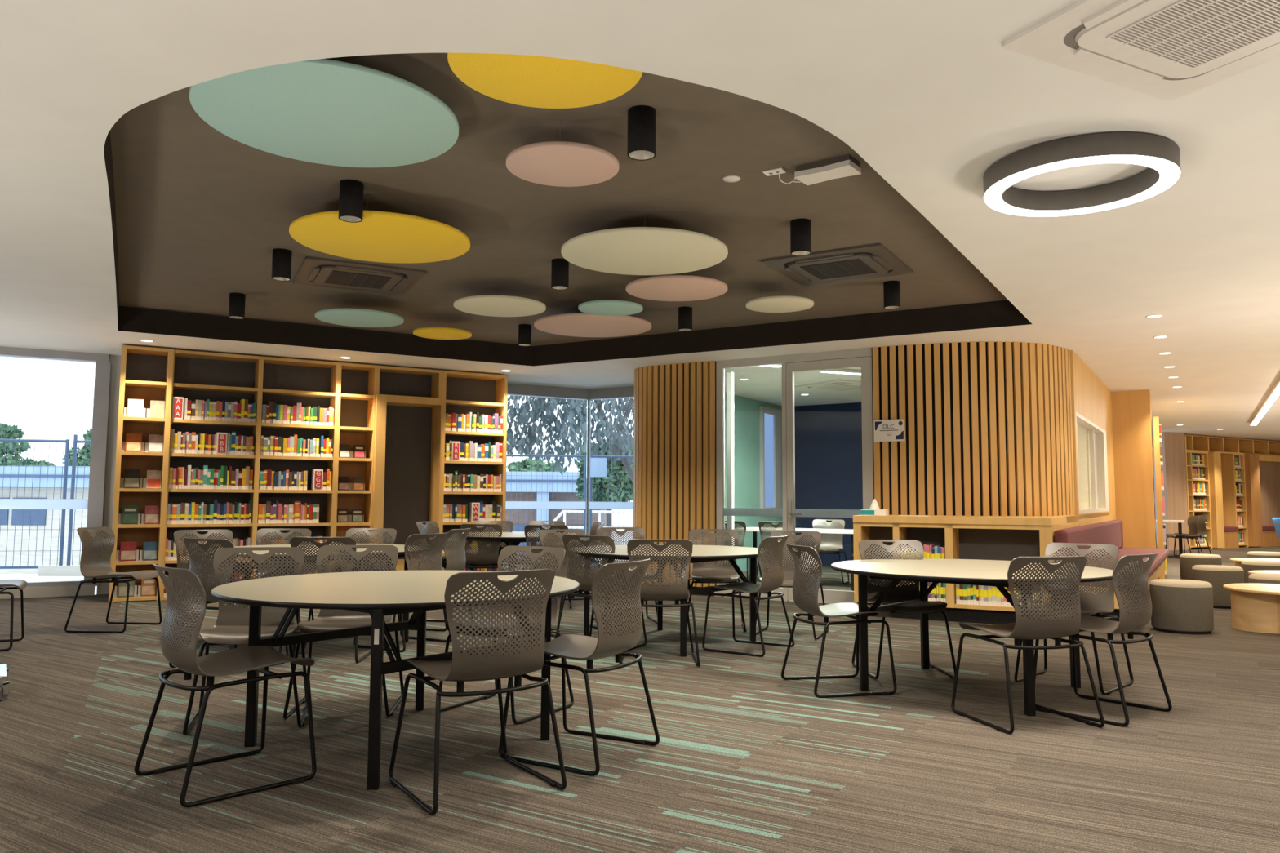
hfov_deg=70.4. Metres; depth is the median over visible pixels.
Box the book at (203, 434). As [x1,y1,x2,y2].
[201,433,204,453]
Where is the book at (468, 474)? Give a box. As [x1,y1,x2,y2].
[466,473,470,491]
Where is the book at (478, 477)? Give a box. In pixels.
[476,475,479,491]
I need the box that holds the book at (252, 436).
[252,435,254,455]
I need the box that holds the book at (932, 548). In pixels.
[931,546,934,558]
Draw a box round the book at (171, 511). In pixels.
[169,503,172,524]
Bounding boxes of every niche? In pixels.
[371,364,443,570]
[1208,452,1239,548]
[1244,453,1279,546]
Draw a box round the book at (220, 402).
[218,401,222,421]
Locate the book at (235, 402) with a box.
[233,401,237,421]
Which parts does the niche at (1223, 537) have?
panel, seat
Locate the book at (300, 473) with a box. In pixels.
[297,471,301,489]
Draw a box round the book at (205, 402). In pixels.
[203,400,207,420]
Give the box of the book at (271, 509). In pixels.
[270,505,273,523]
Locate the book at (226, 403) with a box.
[224,402,227,421]
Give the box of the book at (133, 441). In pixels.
[125,433,142,452]
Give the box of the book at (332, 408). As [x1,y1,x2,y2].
[331,408,333,426]
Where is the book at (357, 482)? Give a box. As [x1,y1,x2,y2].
[352,476,364,490]
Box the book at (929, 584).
[927,582,931,601]
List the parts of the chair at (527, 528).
backrest, leg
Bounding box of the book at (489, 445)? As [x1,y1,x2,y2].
[484,441,490,461]
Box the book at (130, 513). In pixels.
[121,505,138,524]
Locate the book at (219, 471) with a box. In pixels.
[217,470,220,488]
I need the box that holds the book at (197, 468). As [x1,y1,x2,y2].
[195,467,198,488]
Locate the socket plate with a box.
[762,167,786,176]
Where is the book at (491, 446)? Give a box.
[490,445,493,462]
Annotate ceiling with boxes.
[0,0,1279,441]
[110,52,1007,346]
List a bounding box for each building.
[0,466,89,574]
[504,471,606,567]
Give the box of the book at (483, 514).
[482,504,485,520]
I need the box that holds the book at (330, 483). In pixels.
[328,471,331,490]
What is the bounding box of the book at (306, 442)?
[305,439,307,456]
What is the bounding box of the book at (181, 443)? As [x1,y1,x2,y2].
[180,433,182,453]
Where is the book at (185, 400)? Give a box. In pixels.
[182,397,187,419]
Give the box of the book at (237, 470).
[234,468,239,489]
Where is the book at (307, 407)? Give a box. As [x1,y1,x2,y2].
[305,406,308,424]
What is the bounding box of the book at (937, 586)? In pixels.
[936,583,938,600]
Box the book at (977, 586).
[976,585,978,604]
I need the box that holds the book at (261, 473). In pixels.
[258,471,264,489]
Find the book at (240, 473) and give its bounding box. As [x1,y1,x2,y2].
[238,471,242,489]
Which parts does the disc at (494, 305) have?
felt panel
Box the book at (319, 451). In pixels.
[318,438,320,457]
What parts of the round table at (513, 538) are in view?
leg, rail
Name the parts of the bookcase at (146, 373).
panel, shelf, shelf, shelf, panel, shelf, shelf, shelf, shelf, panel, panel, panel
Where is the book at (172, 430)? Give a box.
[170,429,174,453]
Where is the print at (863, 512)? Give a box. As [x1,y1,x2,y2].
[861,510,874,515]
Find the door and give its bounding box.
[786,356,873,604]
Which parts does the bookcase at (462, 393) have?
panel, panel, panel, shelf, shelf, shelf, shelf, shelf, panel, panel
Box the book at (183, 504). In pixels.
[179,502,185,524]
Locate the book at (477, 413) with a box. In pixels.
[472,412,479,431]
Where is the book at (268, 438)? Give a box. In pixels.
[266,437,270,455]
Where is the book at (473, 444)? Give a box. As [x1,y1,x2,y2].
[472,443,475,461]
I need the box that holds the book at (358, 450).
[353,444,364,457]
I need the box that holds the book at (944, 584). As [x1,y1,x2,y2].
[942,582,946,602]
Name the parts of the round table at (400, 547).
leg, leg, rail, leg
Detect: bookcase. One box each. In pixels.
[108,345,173,603]
[162,349,341,599]
[334,362,376,572]
[440,370,507,568]
[853,515,1078,624]
[1152,416,1164,578]
[1185,451,1212,549]
[1220,453,1248,547]
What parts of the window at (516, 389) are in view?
glass pane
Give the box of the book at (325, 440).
[323,439,326,457]
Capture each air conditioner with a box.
[292,256,426,294]
[760,243,913,286]
[794,379,861,391]
[1003,0,1279,101]
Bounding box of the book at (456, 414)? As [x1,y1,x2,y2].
[455,413,457,431]
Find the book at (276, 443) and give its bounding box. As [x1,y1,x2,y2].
[274,436,278,455]
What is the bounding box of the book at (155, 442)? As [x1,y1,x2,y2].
[147,434,163,452]
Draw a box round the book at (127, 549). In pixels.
[120,541,136,561]
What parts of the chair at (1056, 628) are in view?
leg, rail, leg, seat, backrest, rail, leg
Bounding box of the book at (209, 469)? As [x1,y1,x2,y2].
[206,468,210,488]
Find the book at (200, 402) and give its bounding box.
[197,400,202,420]
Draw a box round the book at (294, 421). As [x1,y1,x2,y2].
[292,405,296,424]
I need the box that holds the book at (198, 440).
[197,433,200,453]
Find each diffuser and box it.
[819,370,861,375]
[1147,315,1160,317]
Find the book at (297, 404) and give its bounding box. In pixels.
[294,402,299,424]
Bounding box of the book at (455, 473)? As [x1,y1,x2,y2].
[451,471,457,491]
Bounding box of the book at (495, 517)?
[494,504,497,520]
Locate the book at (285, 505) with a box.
[282,503,286,523]
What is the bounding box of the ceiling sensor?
[722,175,740,182]
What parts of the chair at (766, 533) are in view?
leg, backrest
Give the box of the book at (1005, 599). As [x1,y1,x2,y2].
[1004,586,1007,606]
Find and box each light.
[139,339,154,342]
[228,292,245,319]
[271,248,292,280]
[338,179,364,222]
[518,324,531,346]
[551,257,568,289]
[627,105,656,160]
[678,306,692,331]
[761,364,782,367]
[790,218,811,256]
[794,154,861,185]
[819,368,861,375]
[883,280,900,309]
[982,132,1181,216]
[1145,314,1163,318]
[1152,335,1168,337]
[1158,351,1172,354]
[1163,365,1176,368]
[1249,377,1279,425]
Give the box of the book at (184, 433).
[182,432,186,453]
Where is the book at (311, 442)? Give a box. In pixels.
[309,440,313,457]
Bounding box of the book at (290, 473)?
[288,471,292,489]
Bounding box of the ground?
[612,520,633,560]
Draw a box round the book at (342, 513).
[337,508,347,522]
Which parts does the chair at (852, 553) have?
leg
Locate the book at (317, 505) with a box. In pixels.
[316,504,319,523]
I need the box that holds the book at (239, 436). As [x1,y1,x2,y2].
[237,435,241,454]
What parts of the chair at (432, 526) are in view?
backrest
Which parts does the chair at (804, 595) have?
leg, backrest, leg, seat, rail, leg, leg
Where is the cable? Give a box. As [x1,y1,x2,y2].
[778,172,800,184]
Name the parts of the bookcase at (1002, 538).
panel, rail, panel, shelf, panel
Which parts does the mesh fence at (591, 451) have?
rail, post, post, rail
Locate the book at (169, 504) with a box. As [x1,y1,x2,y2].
[167,503,170,524]
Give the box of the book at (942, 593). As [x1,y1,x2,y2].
[941,582,943,601]
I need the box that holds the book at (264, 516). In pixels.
[262,503,266,523]
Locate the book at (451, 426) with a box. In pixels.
[449,413,452,431]
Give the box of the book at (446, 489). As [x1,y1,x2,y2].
[444,473,447,491]
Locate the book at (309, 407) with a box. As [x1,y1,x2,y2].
[307,406,311,424]
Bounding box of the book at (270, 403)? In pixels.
[267,401,273,422]
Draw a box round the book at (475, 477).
[473,475,477,491]
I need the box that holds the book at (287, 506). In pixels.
[286,505,288,523]
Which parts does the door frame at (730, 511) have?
white post, glass pane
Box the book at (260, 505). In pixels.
[257,503,262,523]
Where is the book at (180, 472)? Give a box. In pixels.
[177,466,182,488]
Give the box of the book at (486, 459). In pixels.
[483,443,488,461]
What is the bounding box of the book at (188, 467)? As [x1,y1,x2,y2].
[186,465,191,488]
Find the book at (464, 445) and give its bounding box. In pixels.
[463,444,466,461]
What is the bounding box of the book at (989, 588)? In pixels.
[987,586,991,605]
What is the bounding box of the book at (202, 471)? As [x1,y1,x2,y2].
[200,470,203,488]
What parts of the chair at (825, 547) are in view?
backrest, seat, leg, leg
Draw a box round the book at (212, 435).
[210,434,214,453]
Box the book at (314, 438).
[311,437,315,457]
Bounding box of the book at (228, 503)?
[225,502,229,524]
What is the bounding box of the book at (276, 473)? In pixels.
[273,471,279,489]
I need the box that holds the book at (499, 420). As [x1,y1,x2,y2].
[497,416,500,433]
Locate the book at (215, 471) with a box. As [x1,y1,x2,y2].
[213,469,217,488]
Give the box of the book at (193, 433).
[191,431,195,453]
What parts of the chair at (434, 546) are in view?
leg, leg, backrest, leg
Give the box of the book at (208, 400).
[206,399,209,420]
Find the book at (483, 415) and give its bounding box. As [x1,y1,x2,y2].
[479,414,484,432]
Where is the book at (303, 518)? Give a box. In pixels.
[302,505,304,523]
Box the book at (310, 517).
[308,505,313,523]
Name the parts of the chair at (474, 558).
seat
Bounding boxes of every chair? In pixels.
[0,579,27,651]
[64,526,161,633]
[133,564,316,807]
[168,537,288,673]
[173,529,242,582]
[182,546,307,735]
[249,528,314,622]
[278,537,370,663]
[283,545,404,719]
[345,528,399,635]
[353,533,451,652]
[388,568,566,815]
[392,528,473,631]
[415,520,471,570]
[439,545,573,724]
[459,524,508,571]
[471,520,513,570]
[498,558,659,775]
[518,520,564,596]
[523,524,572,608]
[533,528,610,636]
[554,534,646,651]
[564,521,605,599]
[593,527,657,623]
[619,538,699,666]
[686,528,746,631]
[702,535,794,657]
[724,520,761,582]
[755,521,782,583]
[755,530,828,639]
[781,543,897,697]
[812,519,849,584]
[851,539,955,679]
[851,553,853,591]
[951,555,1104,734]
[1014,542,1133,694]
[1034,552,1172,726]
[1165,515,1203,559]
[1173,515,1211,555]
[1271,517,1279,539]
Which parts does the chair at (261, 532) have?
backrest, leg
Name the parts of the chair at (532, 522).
backrest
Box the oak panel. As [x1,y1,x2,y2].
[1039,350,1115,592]
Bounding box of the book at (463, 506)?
[462,505,465,521]
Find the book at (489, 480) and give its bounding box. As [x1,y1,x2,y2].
[487,475,491,491]
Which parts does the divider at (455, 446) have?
red panel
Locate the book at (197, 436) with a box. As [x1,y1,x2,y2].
[195,435,198,453]
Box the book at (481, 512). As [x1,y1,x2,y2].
[475,501,483,520]
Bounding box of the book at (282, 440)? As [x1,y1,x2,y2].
[280,437,283,456]
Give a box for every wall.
[0,585,94,599]
[96,355,120,594]
[633,360,716,586]
[724,392,782,571]
[794,402,862,566]
[871,341,1075,515]
[1160,431,1189,550]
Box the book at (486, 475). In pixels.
[483,474,488,491]
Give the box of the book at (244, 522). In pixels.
[243,503,246,523]
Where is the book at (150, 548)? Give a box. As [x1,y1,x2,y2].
[142,542,158,560]
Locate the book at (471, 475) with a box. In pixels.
[470,474,473,491]
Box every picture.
[119,586,133,595]
[120,551,135,559]
[122,514,137,523]
[124,478,138,487]
[126,441,140,450]
[128,407,142,416]
[142,586,155,595]
[143,550,156,559]
[145,514,158,522]
[146,479,159,487]
[149,443,162,451]
[151,408,164,417]
[337,515,347,521]
[338,483,348,488]
[340,450,349,457]
[352,515,362,521]
[354,483,363,489]
[355,451,364,457]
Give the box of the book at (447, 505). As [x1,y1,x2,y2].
[443,503,449,521]
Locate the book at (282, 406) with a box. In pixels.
[280,404,283,423]
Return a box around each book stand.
[114,585,137,597]
[115,550,138,561]
[117,513,140,524]
[120,477,142,488]
[122,441,144,452]
[124,407,146,417]
[137,585,156,596]
[138,549,158,560]
[141,514,159,524]
[142,478,161,488]
[144,442,163,452]
[146,408,164,417]
[348,515,364,522]
[349,483,364,490]
[351,451,365,457]
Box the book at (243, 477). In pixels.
[240,468,245,489]
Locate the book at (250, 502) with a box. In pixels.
[248,500,252,523]
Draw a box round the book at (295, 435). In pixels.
[292,434,297,456]
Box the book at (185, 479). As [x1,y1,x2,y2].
[183,468,187,488]
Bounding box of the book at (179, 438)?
[177,431,181,453]
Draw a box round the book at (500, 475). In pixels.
[495,474,501,492]
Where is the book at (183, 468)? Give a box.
[181,466,184,488]
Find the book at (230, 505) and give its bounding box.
[228,503,232,524]
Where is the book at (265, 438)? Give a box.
[262,436,267,455]
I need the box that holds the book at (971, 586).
[970,585,973,604]
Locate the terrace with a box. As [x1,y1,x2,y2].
[0,573,97,594]
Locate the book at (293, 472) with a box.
[289,471,294,489]
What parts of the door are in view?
handle, glass pane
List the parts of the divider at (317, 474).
red panel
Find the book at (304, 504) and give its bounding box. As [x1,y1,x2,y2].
[302,502,306,523]
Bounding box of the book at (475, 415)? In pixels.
[471,413,476,431]
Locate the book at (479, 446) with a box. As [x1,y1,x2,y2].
[477,444,481,461]
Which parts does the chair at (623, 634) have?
leg, rail, leg, seat, leg, backrest, leg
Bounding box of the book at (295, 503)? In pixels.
[293,501,298,523]
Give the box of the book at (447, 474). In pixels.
[447,474,448,491]
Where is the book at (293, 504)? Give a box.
[292,504,294,523]
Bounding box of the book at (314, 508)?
[311,504,316,523]
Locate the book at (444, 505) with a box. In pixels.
[443,504,445,522]
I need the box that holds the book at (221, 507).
[219,505,223,524]
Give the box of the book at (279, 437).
[277,436,281,456]
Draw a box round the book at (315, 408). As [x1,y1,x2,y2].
[311,406,317,425]
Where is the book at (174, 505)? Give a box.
[171,503,177,524]
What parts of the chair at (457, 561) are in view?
leg, backrest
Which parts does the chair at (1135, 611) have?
leg, leg, rail, seat, leg, backrest, leg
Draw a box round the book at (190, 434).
[188,433,191,453]
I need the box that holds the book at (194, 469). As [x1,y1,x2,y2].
[192,468,195,488]
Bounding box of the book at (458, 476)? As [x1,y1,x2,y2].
[457,475,459,491]
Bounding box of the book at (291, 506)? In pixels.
[287,504,293,523]
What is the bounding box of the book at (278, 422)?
[277,404,280,423]
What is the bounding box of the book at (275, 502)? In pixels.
[274,501,278,523]
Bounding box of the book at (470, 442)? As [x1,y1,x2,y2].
[466,440,473,461]
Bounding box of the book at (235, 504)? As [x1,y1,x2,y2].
[233,502,237,524]
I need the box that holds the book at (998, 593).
[996,587,1001,606]
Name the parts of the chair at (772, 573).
leg, rail, leg, seat, leg, backrest, leg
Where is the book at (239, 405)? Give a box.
[236,403,241,422]
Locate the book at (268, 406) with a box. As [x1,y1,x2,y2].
[266,404,269,422]
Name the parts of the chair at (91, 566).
leg, backrest, rail, leg, seat, leg, rail, leg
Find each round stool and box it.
[1149,578,1213,634]
[1179,553,1222,580]
[1191,564,1244,608]
[1240,560,1279,583]
[1246,551,1279,558]
[1248,573,1279,583]
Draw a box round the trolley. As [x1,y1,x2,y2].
[0,663,9,701]
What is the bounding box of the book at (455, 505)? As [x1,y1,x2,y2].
[454,504,457,521]
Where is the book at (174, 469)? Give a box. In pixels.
[171,468,175,488]
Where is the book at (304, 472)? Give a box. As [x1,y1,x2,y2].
[302,471,306,489]
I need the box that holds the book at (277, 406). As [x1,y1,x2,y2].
[275,404,278,423]
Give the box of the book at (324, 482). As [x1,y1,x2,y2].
[322,471,326,490]
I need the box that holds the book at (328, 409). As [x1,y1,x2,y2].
[326,408,329,425]
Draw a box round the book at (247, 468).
[244,466,249,489]
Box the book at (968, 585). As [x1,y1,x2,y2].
[967,584,970,604]
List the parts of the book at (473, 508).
red panel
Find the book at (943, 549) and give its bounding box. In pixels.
[941,546,945,559]
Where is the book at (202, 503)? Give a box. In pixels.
[200,502,204,524]
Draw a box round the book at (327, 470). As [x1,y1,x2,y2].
[324,468,329,490]
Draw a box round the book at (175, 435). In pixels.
[173,433,177,453]
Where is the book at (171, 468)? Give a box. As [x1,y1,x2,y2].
[168,467,173,488]
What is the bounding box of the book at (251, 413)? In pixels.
[249,403,252,422]
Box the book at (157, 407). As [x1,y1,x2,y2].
[149,400,164,417]
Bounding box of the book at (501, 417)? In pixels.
[500,416,502,433]
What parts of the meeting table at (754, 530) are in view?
leg, leg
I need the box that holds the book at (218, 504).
[216,503,220,524]
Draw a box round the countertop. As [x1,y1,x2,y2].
[853,515,1078,525]
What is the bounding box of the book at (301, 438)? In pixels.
[299,437,302,456]
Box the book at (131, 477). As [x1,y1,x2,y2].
[123,469,140,488]
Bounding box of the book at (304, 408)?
[303,407,306,424]
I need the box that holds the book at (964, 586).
[962,584,967,604]
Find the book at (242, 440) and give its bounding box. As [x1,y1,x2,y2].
[240,435,243,454]
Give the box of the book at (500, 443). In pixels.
[498,442,502,462]
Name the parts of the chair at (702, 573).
leg, backrest, seat, leg, leg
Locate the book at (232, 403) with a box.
[231,402,234,421]
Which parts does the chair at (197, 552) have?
backrest, seat, leg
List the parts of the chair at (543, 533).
leg, backrest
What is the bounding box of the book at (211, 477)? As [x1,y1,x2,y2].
[209,468,213,488]
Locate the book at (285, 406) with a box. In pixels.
[283,404,287,423]
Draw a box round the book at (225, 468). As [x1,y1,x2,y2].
[222,466,227,488]
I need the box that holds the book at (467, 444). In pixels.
[463,443,469,461]
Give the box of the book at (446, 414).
[444,413,448,431]
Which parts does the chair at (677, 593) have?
backrest, seat, leg, leg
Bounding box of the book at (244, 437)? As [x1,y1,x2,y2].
[242,435,246,454]
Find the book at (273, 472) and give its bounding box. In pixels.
[271,471,274,489]
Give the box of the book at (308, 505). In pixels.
[306,504,309,523]
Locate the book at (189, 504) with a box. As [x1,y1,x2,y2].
[187,503,191,524]
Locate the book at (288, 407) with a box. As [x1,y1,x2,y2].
[287,405,291,423]
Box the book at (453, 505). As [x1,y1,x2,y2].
[452,504,454,521]
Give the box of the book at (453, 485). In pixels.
[452,475,455,491]
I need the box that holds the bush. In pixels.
[573,437,633,537]
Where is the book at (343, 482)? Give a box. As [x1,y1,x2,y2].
[337,476,349,490]
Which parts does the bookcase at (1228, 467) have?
panel, panel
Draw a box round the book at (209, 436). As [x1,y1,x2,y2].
[208,435,211,453]
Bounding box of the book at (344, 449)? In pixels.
[338,444,350,457]
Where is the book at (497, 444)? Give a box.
[491,442,499,462]
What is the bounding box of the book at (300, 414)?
[298,403,302,424]
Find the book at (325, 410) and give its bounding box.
[323,408,327,425]
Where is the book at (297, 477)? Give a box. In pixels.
[296,471,298,489]
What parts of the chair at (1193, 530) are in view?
leg, seat, backrest, leg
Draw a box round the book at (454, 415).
[449,413,456,431]
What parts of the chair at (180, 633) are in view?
leg, backrest, leg, seat, rail, leg, leg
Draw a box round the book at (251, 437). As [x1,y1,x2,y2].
[249,435,253,455]
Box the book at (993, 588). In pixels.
[991,586,996,606]
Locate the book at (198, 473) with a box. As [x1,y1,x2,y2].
[197,469,200,488]
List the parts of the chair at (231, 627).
leg, leg, seat, backrest, leg, leg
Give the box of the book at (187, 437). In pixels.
[185,431,189,453]
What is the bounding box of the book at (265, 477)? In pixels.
[262,470,267,489]
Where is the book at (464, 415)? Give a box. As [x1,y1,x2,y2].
[463,414,466,431]
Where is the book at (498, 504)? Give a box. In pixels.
[495,503,500,520]
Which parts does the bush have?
crown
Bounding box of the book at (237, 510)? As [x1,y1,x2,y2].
[236,502,239,524]
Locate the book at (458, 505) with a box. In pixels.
[456,504,459,521]
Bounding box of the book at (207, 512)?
[205,505,209,524]
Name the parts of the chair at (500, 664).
leg, rail, leg, seat, backrest, leg, rail, leg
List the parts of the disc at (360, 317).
felt panel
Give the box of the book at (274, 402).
[272,401,276,423]
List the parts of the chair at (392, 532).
backrest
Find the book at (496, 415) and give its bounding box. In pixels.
[490,413,498,432]
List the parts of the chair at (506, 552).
leg, leg, seat, leg, backrest, leg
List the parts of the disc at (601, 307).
felt panel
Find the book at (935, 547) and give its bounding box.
[934,545,940,558]
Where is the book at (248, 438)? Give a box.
[245,436,250,455]
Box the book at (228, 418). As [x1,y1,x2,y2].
[226,401,231,421]
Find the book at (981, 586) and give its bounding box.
[980,585,984,605]
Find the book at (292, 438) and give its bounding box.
[288,436,294,456]
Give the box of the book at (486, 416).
[484,414,488,432]
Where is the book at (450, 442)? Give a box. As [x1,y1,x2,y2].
[445,440,452,460]
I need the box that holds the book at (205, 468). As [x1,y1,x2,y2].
[202,465,208,488]
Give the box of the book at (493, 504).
[488,502,495,520]
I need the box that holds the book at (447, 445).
[444,443,449,460]
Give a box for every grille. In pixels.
[324,270,391,288]
[800,258,876,279]
[817,384,861,391]
[1106,0,1279,69]
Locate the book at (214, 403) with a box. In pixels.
[211,401,217,420]
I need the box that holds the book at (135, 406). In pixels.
[127,398,143,417]
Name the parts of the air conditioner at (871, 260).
panel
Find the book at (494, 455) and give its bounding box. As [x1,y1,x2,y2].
[492,444,495,462]
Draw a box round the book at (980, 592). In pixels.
[978,585,981,604]
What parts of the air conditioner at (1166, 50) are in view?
panel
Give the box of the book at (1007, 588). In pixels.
[1006,586,1011,607]
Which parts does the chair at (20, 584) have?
leg, leg, seat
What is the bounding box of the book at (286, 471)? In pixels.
[284,470,288,489]
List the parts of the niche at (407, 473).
panel, panel, seat, panel, frame, panel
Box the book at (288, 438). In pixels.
[287,437,290,456]
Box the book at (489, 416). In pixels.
[487,415,490,432]
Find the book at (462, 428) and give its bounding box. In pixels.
[460,413,463,431]
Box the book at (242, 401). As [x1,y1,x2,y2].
[240,399,244,422]
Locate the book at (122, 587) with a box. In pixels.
[117,578,134,597]
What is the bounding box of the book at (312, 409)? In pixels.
[310,408,313,425]
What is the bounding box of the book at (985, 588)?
[983,586,987,605]
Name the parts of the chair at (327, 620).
leg, leg, seat, backrest, leg, leg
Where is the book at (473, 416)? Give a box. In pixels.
[471,415,474,431]
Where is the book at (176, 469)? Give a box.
[174,468,178,488]
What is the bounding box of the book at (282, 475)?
[280,472,283,489]
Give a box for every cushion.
[1053,520,1123,564]
[1080,547,1169,586]
[1223,526,1239,532]
[1262,525,1275,531]
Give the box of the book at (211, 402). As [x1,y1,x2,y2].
[208,401,212,420]
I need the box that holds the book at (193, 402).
[190,400,195,419]
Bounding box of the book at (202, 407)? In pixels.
[201,400,204,420]
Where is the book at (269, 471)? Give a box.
[266,469,271,489]
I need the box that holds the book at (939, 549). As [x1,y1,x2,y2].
[937,546,942,558]
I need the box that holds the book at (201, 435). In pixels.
[199,433,202,453]
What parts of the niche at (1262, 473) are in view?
panel, panel, seat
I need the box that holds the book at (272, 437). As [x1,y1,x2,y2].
[268,435,275,455]
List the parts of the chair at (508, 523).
backrest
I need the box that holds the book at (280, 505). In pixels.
[277,503,282,523]
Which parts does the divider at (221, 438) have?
red panel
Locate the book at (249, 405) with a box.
[247,404,250,422]
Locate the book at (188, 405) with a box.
[186,400,191,419]
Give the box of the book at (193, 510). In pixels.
[191,502,195,524]
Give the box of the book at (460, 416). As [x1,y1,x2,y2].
[457,414,462,431]
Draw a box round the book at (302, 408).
[301,406,303,424]
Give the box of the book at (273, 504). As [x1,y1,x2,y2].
[271,503,275,523]
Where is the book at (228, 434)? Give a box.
[226,433,230,454]
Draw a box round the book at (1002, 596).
[1000,592,1004,606]
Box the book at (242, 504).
[240,503,244,523]
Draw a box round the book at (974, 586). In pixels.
[973,585,976,604]
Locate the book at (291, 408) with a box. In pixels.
[290,406,293,423]
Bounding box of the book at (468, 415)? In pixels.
[465,413,470,431]
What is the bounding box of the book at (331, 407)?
[326,406,332,426]
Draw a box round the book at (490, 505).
[488,504,492,520]
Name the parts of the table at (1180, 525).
leg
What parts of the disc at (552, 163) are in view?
felt panel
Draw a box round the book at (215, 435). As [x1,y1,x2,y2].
[213,434,217,453]
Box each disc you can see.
[189,58,458,167]
[288,199,470,263]
[315,297,404,327]
[413,323,471,339]
[447,52,643,108]
[453,282,546,316]
[506,119,618,186]
[533,312,651,337]
[560,226,728,275]
[577,284,643,315]
[625,273,727,301]
[746,295,813,312]
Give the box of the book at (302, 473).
[300,471,303,489]
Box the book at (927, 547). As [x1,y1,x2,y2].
[926,545,929,558]
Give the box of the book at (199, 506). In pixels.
[197,504,201,524]
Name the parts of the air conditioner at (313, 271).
panel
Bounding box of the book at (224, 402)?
[222,400,225,421]
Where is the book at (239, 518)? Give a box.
[238,502,241,523]
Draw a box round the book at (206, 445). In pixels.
[205,434,208,453]
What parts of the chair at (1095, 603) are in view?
leg, leg, seat, backrest, leg, leg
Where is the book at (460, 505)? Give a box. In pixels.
[459,504,462,521]
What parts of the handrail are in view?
post, rail, rail, post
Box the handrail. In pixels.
[548,510,633,564]
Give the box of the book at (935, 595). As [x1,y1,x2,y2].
[934,586,937,601]
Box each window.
[0,355,111,587]
[504,383,588,570]
[586,386,634,574]
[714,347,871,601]
[759,405,781,508]
[1075,412,1109,513]
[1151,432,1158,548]
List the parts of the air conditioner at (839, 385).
panel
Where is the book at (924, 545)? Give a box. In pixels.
[923,544,929,558]
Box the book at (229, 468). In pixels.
[227,466,231,488]
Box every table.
[207,543,426,656]
[210,570,579,790]
[450,531,586,598]
[568,544,768,657]
[734,527,853,590]
[831,558,1118,716]
[1155,520,1184,555]
[1223,583,1279,634]
[1230,558,1279,567]
[1248,570,1279,574]
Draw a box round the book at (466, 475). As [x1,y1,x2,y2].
[464,474,467,491]
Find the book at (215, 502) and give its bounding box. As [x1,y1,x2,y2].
[213,500,217,524]
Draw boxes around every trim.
[0,346,109,363]
[103,130,1031,365]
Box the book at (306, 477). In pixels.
[305,471,307,489]
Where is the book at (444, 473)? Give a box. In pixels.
[444,473,445,491]
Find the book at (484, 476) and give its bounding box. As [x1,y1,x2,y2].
[483,475,485,491]
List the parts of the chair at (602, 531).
backrest, leg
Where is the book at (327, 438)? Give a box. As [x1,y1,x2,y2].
[324,437,328,457]
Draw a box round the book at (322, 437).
[318,435,324,457]
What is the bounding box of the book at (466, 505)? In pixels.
[462,504,467,521]
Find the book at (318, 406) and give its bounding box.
[316,405,319,425]
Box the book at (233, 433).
[230,431,235,454]
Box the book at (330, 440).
[328,439,331,457]
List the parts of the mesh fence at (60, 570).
rail, rail, post, post, rail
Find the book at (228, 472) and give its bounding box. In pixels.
[226,471,229,488]
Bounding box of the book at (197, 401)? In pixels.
[195,400,198,419]
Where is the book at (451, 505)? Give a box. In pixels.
[449,504,452,521]
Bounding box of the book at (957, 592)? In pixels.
[955,583,959,604]
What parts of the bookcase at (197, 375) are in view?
panel, shelf, shelf, shelf, shelf, shelf, shelf, panel, panel, panel, shelf, shelf, shelf, shelf, shelf, panel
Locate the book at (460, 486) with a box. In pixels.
[457,474,462,491]
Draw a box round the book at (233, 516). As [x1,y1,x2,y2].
[231,505,234,524]
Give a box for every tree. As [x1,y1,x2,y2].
[0,422,31,466]
[8,457,55,466]
[60,428,92,466]
[506,395,634,483]
[506,457,567,471]
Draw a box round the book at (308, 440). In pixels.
[306,439,310,456]
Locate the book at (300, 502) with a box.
[297,501,301,523]
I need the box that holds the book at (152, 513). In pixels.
[144,506,159,524]
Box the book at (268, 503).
[264,501,271,523]
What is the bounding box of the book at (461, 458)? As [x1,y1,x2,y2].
[459,442,463,461]
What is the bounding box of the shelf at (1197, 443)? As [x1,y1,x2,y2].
[1184,434,1279,456]
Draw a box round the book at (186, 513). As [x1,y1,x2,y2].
[184,502,188,524]
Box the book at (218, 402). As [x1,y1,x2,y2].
[216,400,219,420]
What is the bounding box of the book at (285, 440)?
[282,438,287,456]
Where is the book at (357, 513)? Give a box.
[351,508,363,522]
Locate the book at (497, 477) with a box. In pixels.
[496,475,499,492]
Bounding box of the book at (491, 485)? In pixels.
[490,475,493,491]
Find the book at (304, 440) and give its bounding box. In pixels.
[302,439,306,456]
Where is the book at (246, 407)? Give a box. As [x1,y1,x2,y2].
[244,399,248,422]
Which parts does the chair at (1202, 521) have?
seat, backrest, leg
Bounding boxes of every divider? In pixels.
[172,396,183,419]
[216,432,227,454]
[311,469,323,490]
[451,441,460,460]
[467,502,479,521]
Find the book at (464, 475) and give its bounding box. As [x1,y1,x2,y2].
[462,474,465,491]
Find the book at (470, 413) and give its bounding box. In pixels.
[466,412,471,431]
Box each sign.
[590,457,606,476]
[873,418,905,441]
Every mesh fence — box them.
[0,434,91,576]
[505,450,633,561]
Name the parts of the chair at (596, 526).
backrest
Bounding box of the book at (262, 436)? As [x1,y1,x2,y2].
[260,435,263,455]

